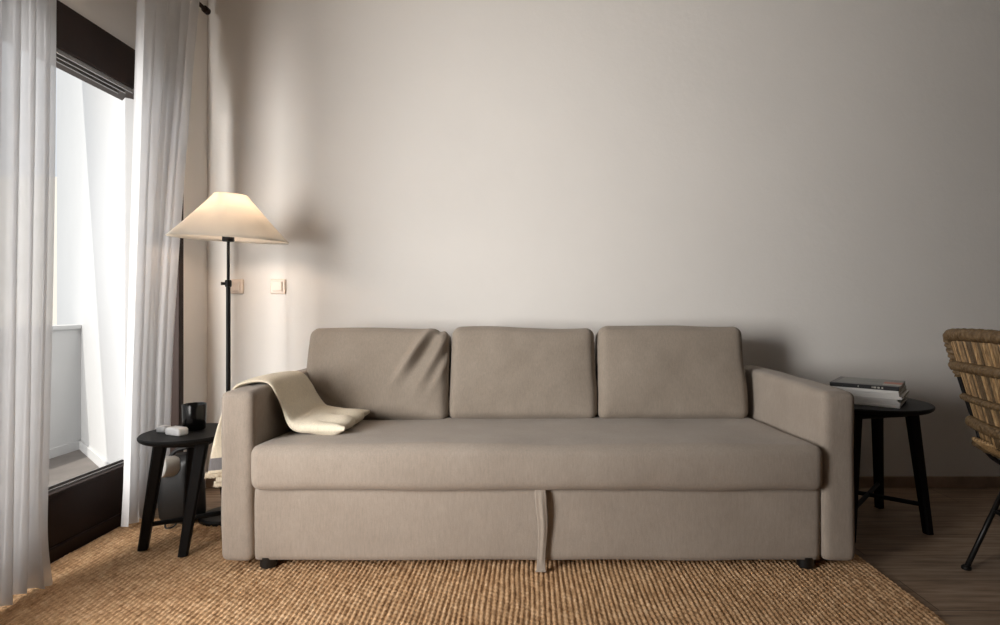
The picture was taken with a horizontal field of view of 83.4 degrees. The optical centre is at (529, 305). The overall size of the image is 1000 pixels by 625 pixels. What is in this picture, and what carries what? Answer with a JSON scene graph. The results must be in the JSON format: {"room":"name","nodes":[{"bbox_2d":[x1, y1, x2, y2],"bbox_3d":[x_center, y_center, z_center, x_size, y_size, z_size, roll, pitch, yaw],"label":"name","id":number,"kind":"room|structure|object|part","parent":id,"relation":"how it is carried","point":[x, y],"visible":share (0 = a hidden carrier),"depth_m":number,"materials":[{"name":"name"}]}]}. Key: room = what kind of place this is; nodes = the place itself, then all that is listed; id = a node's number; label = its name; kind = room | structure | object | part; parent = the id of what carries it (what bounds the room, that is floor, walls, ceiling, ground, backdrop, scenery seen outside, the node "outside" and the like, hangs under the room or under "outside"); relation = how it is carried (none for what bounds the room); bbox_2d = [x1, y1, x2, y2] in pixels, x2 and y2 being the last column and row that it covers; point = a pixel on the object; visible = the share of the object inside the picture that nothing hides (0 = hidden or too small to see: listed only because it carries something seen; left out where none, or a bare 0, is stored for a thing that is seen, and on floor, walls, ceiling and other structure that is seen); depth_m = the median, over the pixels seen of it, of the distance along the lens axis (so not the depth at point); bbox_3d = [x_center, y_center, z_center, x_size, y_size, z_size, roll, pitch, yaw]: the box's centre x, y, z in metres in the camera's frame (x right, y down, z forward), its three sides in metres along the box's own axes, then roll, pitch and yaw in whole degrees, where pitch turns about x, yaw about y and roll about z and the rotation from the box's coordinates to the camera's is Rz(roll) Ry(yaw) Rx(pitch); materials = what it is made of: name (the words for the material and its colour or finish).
{"room":"living room","nodes":[
{"label":"living room","id":0,"kind":"room"},
{"bbox_2d":[49,324,81,458],"bbox_3d":[-2.680,0.520,0.925,0.160,0.820,5.050,0,0,0],"label":"wall","id":1,"kind":"structure","parent":0,"point":[65,413],"depth_m":3.16,"materials":[{"name":"white paint"}]},
{"bbox_2d":[49,449,98,485],"bbox_3d":[-2.277,0.880,1.000,0.945,0.100,5.200,0,0,0],"label":"floor","id":2,"kind":"structure","parent":0,"point":[63,467],"depth_m":2.90,"materials":[{"name":"tile"}]},
{"bbox_2d":[57,68,133,467],"bbox_3d":[-2.509,-0.420,3.254,1.894,2.700,0.152,0,0,43],"label":"wall","id":3,"kind":"structure","parent":0,"point":[95,127],"depth_m":2.98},
{"bbox_2d":[59,0,206,487],"bbox_3d":[-1.790,-0.330,-0.810,0.260,2.720,7.380,0,0,0],"label":"wall","id":4,"kind":"structure","parent":0,"point":[116,17],"depth_m":2.76,"materials":[{"name":"white paint"}]},
{"bbox_2d":[48,0,183,563],"bbox_3d":[-1.779,-0.100,0.531,0.242,2.060,4.302,0,0,0],"label":"window","id":5,"kind":"structure","parent":4,"relation":"in","point":[83,508],"depth_m":2.25,"materials":[{"name":"metal"}]},
{"bbox_3d":[-1.769,0.806,0.540,0.082,0.248,4.280,0,0,0],"label":"sill panel","id":6,"kind":"part","parent":5,"relation":"part of","materials":[{"name":"brown wood"}]},
{"bbox_2d":[199,1,210,14],"bbox_3d":[-1.677,-1.474,0.606,0.159,0.035,4.411,0,0,0],"label":"curtain rod","id":7,"kind":"object","parent":4,"relation":"attached to","point":[204,8],"visible":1,"depth_m":2.77,"materials":[{"name":"black metal"}]},
{"bbox_2d":[0,0,55,606],"bbox_3d":[-1.610,-0.277,1.426,0.121,2.386,1.040,0,0,0],"label":"curtain","id":8,"kind":"object","parent":7,"relation":"hanging from","point":[27,27],"visible":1,"depth_m":1.80,"materials":[{"name":"white fabric"}]},
{"bbox_2d":[121,0,199,526],"bbox_3d":[-1.626,-0.282,2.480,0.126,2.376,0.426,0,0,0],"label":"curtain","id":9,"kind":"object","parent":7,"relation":"hanging from","point":[166,30],"visible":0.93,"depth_m":2.42,"materials":[{"name":"white fabric"}]},
{"bbox_3d":[-1.615,-1.475,0.590,0.020,0.020,4.380,0,0,0],"label":"rod","id":10,"kind":"part","parent":7,"relation":"part of","materials":[{"name":"black metal"}]},
{"bbox_2d":[51,488,999,624],"bbox_3d":[2.070,0.980,-0.760,7.860,0.100,7.480,0,0,0],"label":"floor","id":11,"kind":"structure","parent":0,"point":[891,539],"depth_m":2.15,"materials":[{"name":"laminate"}]},
{"bbox_2d":[166,192,288,526],"bbox_3d":[-1.312,0.219,2.450,0.476,1.419,0.476,0,0,0],"label":"floor lamp","id":12,"kind":"object","parent":11,"relation":"on","point":[227,217],"visible":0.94,"depth_m":2.35,"materials":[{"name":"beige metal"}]},
{"bbox_3d":[-1.327,-0.099,2.447,0.041,0.033,0.027,0,0,-21],"label":"height knob","id":13,"kind":"part","parent":12,"relation":"part of","materials":[{"name":"black metal"}]},
{"bbox_3d":[-1.312,-0.383,2.450,0.476,0.215,0.476,0,0,0],"label":"lamp shade","id":14,"kind":"part","parent":12,"relation":"part of","materials":[{"name":"white fabric"}]},
{"bbox_2d":[222,236,233,241],"bbox_3d":[-1.320,-0.326,2.450,0.048,0.088,0.048,0,0,0],"label":"socket","id":15,"kind":"object","parent":12,"relation":"attached to","point":[225,239],"depth_m":2.43,"materials":[{"name":"black metal"}]},
{"bbox_2d":[0,517,948,624],"bbox_3d":[-0.248,0.922,1.595,2.934,0.014,1.690,0,0,0],"label":"rug","id":16,"kind":"object","parent":11,"relation":"on","point":[104,581],"visible":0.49,"depth_m":1.81,"materials":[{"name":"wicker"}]},
{"bbox_2d":[137,423,221,556],"bbox_3d":[-1.315,0.701,2.160,0.330,0.432,0.330,0,0,0],"label":"side table","id":17,"kind":"object","parent":16,"relation":"on","point":[197,443],"visible":0.69,"depth_m":2.09,"materials":[{"name":"black paint"}]},
{"bbox_3d":[-1.419,0.711,2.105,0.115,0.413,0.050,0,0,0],"label":"leg","id":18,"kind":"part","parent":17,"relation":"part of","materials":[{"name":"black paint"}]},
{"bbox_2d":[156,425,170,432],"bbox_3d":[-1.412,0.473,2.160,0.040,0.023,0.036,0,0,8],"label":"plug","id":19,"kind":"object","parent":17,"relation":"on","point":[161,428],"visible":0.78,"depth_m":2.14,"materials":[{"name":"plastic"}]},
{"bbox_2d":[165,426,187,435],"bbox_3d":[-1.330,0.471,2.110,0.078,0.028,0.045,0,0,24],"label":"case","id":20,"kind":"object","parent":17,"relation":"on","point":[173,430],"visible":1,"depth_m":2.09,"materials":[{"name":"plastic"}]},
{"bbox_3d":[-1.371,0.711,2.260,0.112,0.413,0.051,0,0,30],"label":"leg","id":21,"kind":"part","parent":17,"relation":"part of","materials":[{"name":"black paint"}]},
{"bbox_3d":[-1.253,0.711,2.091,0.084,0.413,0.099,0,0,0],"label":"leg","id":22,"kind":"part","parent":17,"relation":"part of","materials":[{"name":"black paint"}]},
{"bbox_2d":[182,402,206,430],"bbox_3d":[-1.322,0.435,2.205,0.085,0.100,0.085,0,0,0],"label":"cup","id":23,"kind":"object","parent":17,"relation":"on","point":[193,414],"visible":0.93,"depth_m":2.17,"materials":[{"name":"black ceramic"}]},
{"bbox_2d":[157,448,205,528],"bbox_3d":[-1.480,0.755,2.367,0.173,0.333,0.186,0,0,0],"label":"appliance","id":24,"kind":"object","parent":16,"relation":"on","point":[171,491],"visible":0.57,"depth_m":2.33,"materials":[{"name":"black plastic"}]},
{"bbox_3d":[-1.467,0.620,2.389,0.149,0.063,0.024,0,0,-6],"label":"handle","id":25,"kind":"part","parent":24,"relation":"part of","materials":[{"name":"black plastic"}]},
{"bbox_2d":[221,365,854,571],"bbox_3d":[0.028,0.599,2.381,2.223,0.661,0.970,0,0,0],"label":"sofa","id":26,"kind":"object","parent":11,"relation":"on","point":[774,482],"visible":0.86,"depth_m":1.95,"materials":[{"name":"beige fabric"}]},
{"bbox_3d":[-1.021,0.591,2.402,0.126,0.601,0.928,0,0,0],"label":"armrest","id":27,"kind":"part","parent":26,"relation":"part of","materials":[{"name":"beige fabric"}]},
{"bbox_2d":[204,371,369,487],"bbox_3d":[-0.928,0.463,2.216,0.486,0.392,0.410,0,0,0],"label":"throw blanket","id":28,"kind":"object","parent":26,"relation":"on","point":[304,411],"visible":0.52,"depth_m":2.13,"materials":[{"name":"beige fabric"}]},
{"bbox_2d":[306,327,451,419],"bbox_3d":[-0.688,0.314,2.572,0.651,0.432,0.261,0,0,0],"label":"cushion","id":29,"kind":"object","parent":26,"relation":"on","point":[390,373],"visible":0.8,"depth_m":2.48,"materials":[{"name":"beige fabric"}]},
{"bbox_2d":[449,326,596,418],"bbox_3d":[-0.032,0.310,2.591,0.672,0.436,0.260,0,0,0],"label":"cushion","id":30,"kind":"object","parent":26,"relation":"on","point":[497,372],"visible":0.92,"depth_m":2.50,"materials":[{"name":"beige fabric"}]},
{"bbox_3d":[0.023,0.556,2.310,1.979,0.168,0.828,0,0,0],"label":"seat","id":31,"kind":"part","parent":26,"relation":"part of","materials":[{"name":"beige fabric"}]},
{"bbox_2d":[595,325,747,418],"bbox_3d":[0.642,0.309,2.594,0.680,0.439,0.257,0,0,0],"label":"cushion","id":32,"kind":"object","parent":26,"relation":"on","point":[647,371],"visible":0.9,"depth_m":2.50,"materials":[{"name":"beige fabric"}]},
{"bbox_3d":[1.075,0.591,2.402,0.130,0.601,0.928,0,0,0],"label":"armrest","id":33,"kind":"part","parent":26,"relation":"part of","materials":[{"name":"beige fabric"}]},
{"bbox_2d":[854,398,934,542],"bbox_3d":[1.452,0.669,2.415,0.480,0.521,0.480,0,0,0],"label":"side table","id":34,"kind":"object","parent":11,"relation":"on","point":[911,409],"visible":0.43,"depth_m":2.29,"materials":[{"name":"black paint"}]},
{"bbox_3d":[1.292,0.679,2.243,0.110,0.502,0.051,0,0,-39],"label":"leg","id":35,"kind":"part","parent":34,"relation":"part of","materials":[{"name":"black paint"}]},
{"bbox_3d":[1.595,0.679,2.562,0.094,0.502,0.051,0,0,-40],"label":"leg","id":36,"kind":"part","parent":34,"relation":"part of","materials":[{"name":"black paint"}]},
{"bbox_2d":[854,401,904,407],"bbox_3d":[1.454,0.404,2.407,0.250,0.011,0.239,0,0,39],"label":"magazine","id":37,"kind":"object","parent":34,"relation":"on","point":[855,402],"visible":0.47,"depth_m":2.29,"materials":[{"name":"white paper"}]},
{"bbox_2d":[854,395,907,405],"bbox_3d":[1.461,0.392,2.408,0.250,0.012,0.239,0,0,40],"label":"magazine","id":38,"kind":"object","parent":37,"relation":"on","point":[900,402],"visible":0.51,"depth_m":2.29,"materials":[{"name":"white paper"}]},
{"bbox_2d":[854,396,899,401],"bbox_3d":[1.457,0.381,2.416,0.250,0.010,0.239,0,0,41],"label":"magazine","id":39,"kind":"object","parent":38,"relation":"on","point":[857,397],"visible":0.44,"depth_m":2.29,"materials":[{"name":"white paper"}]},
{"bbox_2d":[852,390,908,399],"bbox_3d":[1.466,0.370,2.408,0.250,0.012,0.239,0,0,40],"label":"magazine","id":40,"kind":"object","parent":39,"relation":"on","point":[906,392],"visible":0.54,"depth_m":2.30,"materials":[{"name":"white paper"}]},
{"bbox_2d":[845,388,905,396],"bbox_3d":[1.459,0.359,2.414,0.250,0.011,0.239,0,0,40],"label":"magazine","id":41,"kind":"object","parent":40,"relation":"on","point":[904,390],"visible":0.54,"depth_m":2.30,"materials":[{"name":"white paper"}]},
{"bbox_2d":[833,385,905,393],"bbox_3d":[1.455,0.347,2.411,0.250,0.011,0.239,0,0,40],"label":"magazine","id":42,"kind":"object","parent":41,"relation":"on","point":[904,387],"visible":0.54,"depth_m":2.31,"materials":[{"name":"white paper"}]},
{"bbox_2d":[830,376,904,390],"bbox_3d":[1.457,0.333,2.413,0.253,0.017,0.239,0,0,39],"label":"magazine","id":43,"kind":"object","parent":42,"relation":"on","point":[866,383],"visible":0.92,"depth_m":2.37,"materials":[{"name":"black paper"}]},
{"bbox_3d":[1.600,0.679,2.305,0.101,0.502,0.050,0,0,30],"label":"leg","id":44,"kind":"part","parent":34,"relation":"part of","materials":[{"name":"black paint"}]},
{"bbox_2d":[943,328,999,570],"bbox_3d":[1.817,0.504,1.826,0.665,0.854,0.608,0,0,8],"label":"rattan chair","id":45,"kind":"object","parent":11,"relation":"on","point":[974,354],"visible":1,"depth_m":1.97,"materials":[{"name":"brown wicker"}]},
{"bbox_3d":[1.659,0.755,2.014,0.256,0.351,0.017,0,0,-16],"label":"leg","id":46,"kind":"part","parent":45,"relation":"part of","materials":[{"name":"black metal"}]},
{"bbox_3d":[1.853,0.531,1.821,0.484,0.090,0.485,0,0,8],"label":"seat","id":47,"kind":"part","parent":45,"relation":"part of","materials":[{"name":"wicker"}]},
{"bbox_2d":[207,0,999,475],"bbox_3d":[2.090,-0.380,2.940,8.020,2.820,0.120,0,0,0],"label":"wall","id":48,"kind":"structure","parent":0,"point":[818,181],"depth_m":2.88,"materials":[{"name":"white paint"}]},
{"bbox_2d":[230,279,243,293],"bbox_3d":[-1.509,-0.100,2.870,0.078,0.076,0.021,0,0,0],"label":"light switch","id":49,"kind":"object","parent":48,"relation":"attached to","point":[237,287],"visible":0.77,"depth_m":2.87,"materials":[{"name":"beige plastic"}]},
{"bbox_2d":[270,279,285,293],"bbox_3d":[-1.293,-0.100,2.870,0.078,0.076,0.021,0,0,0],"label":"light switch","id":50,"kind":"object","parent":48,"relation":"attached to","point":[277,286],"visible":1,"depth_m":2.87,"materials":[{"name":"beige plastic"}]},
{"bbox_2d":[206,476,999,487],"bbox_3d":[2.170,0.902,2.873,7.660,0.055,0.014,0,0,0],"label":"baseboard","id":51,"kind":"structure","parent":48,"relation":"attached to","point":[864,481],"depth_m":2.87,"materials":[{"name":"brown wood"}]},
{"label":"outside","id":52,"kind":"structure","parent":0,"visible":0},
{"bbox_2d":[52,177,56,324],"bbox_3d":[-7.600,1.180,6.900,6.800,5.500,0.200,0,0,0],"label":"wall","id":53,"kind":"structure","parent":52,"point":[55,213],"depth_m":6.80,"materials":[{"name":"white paint"}]}
]}

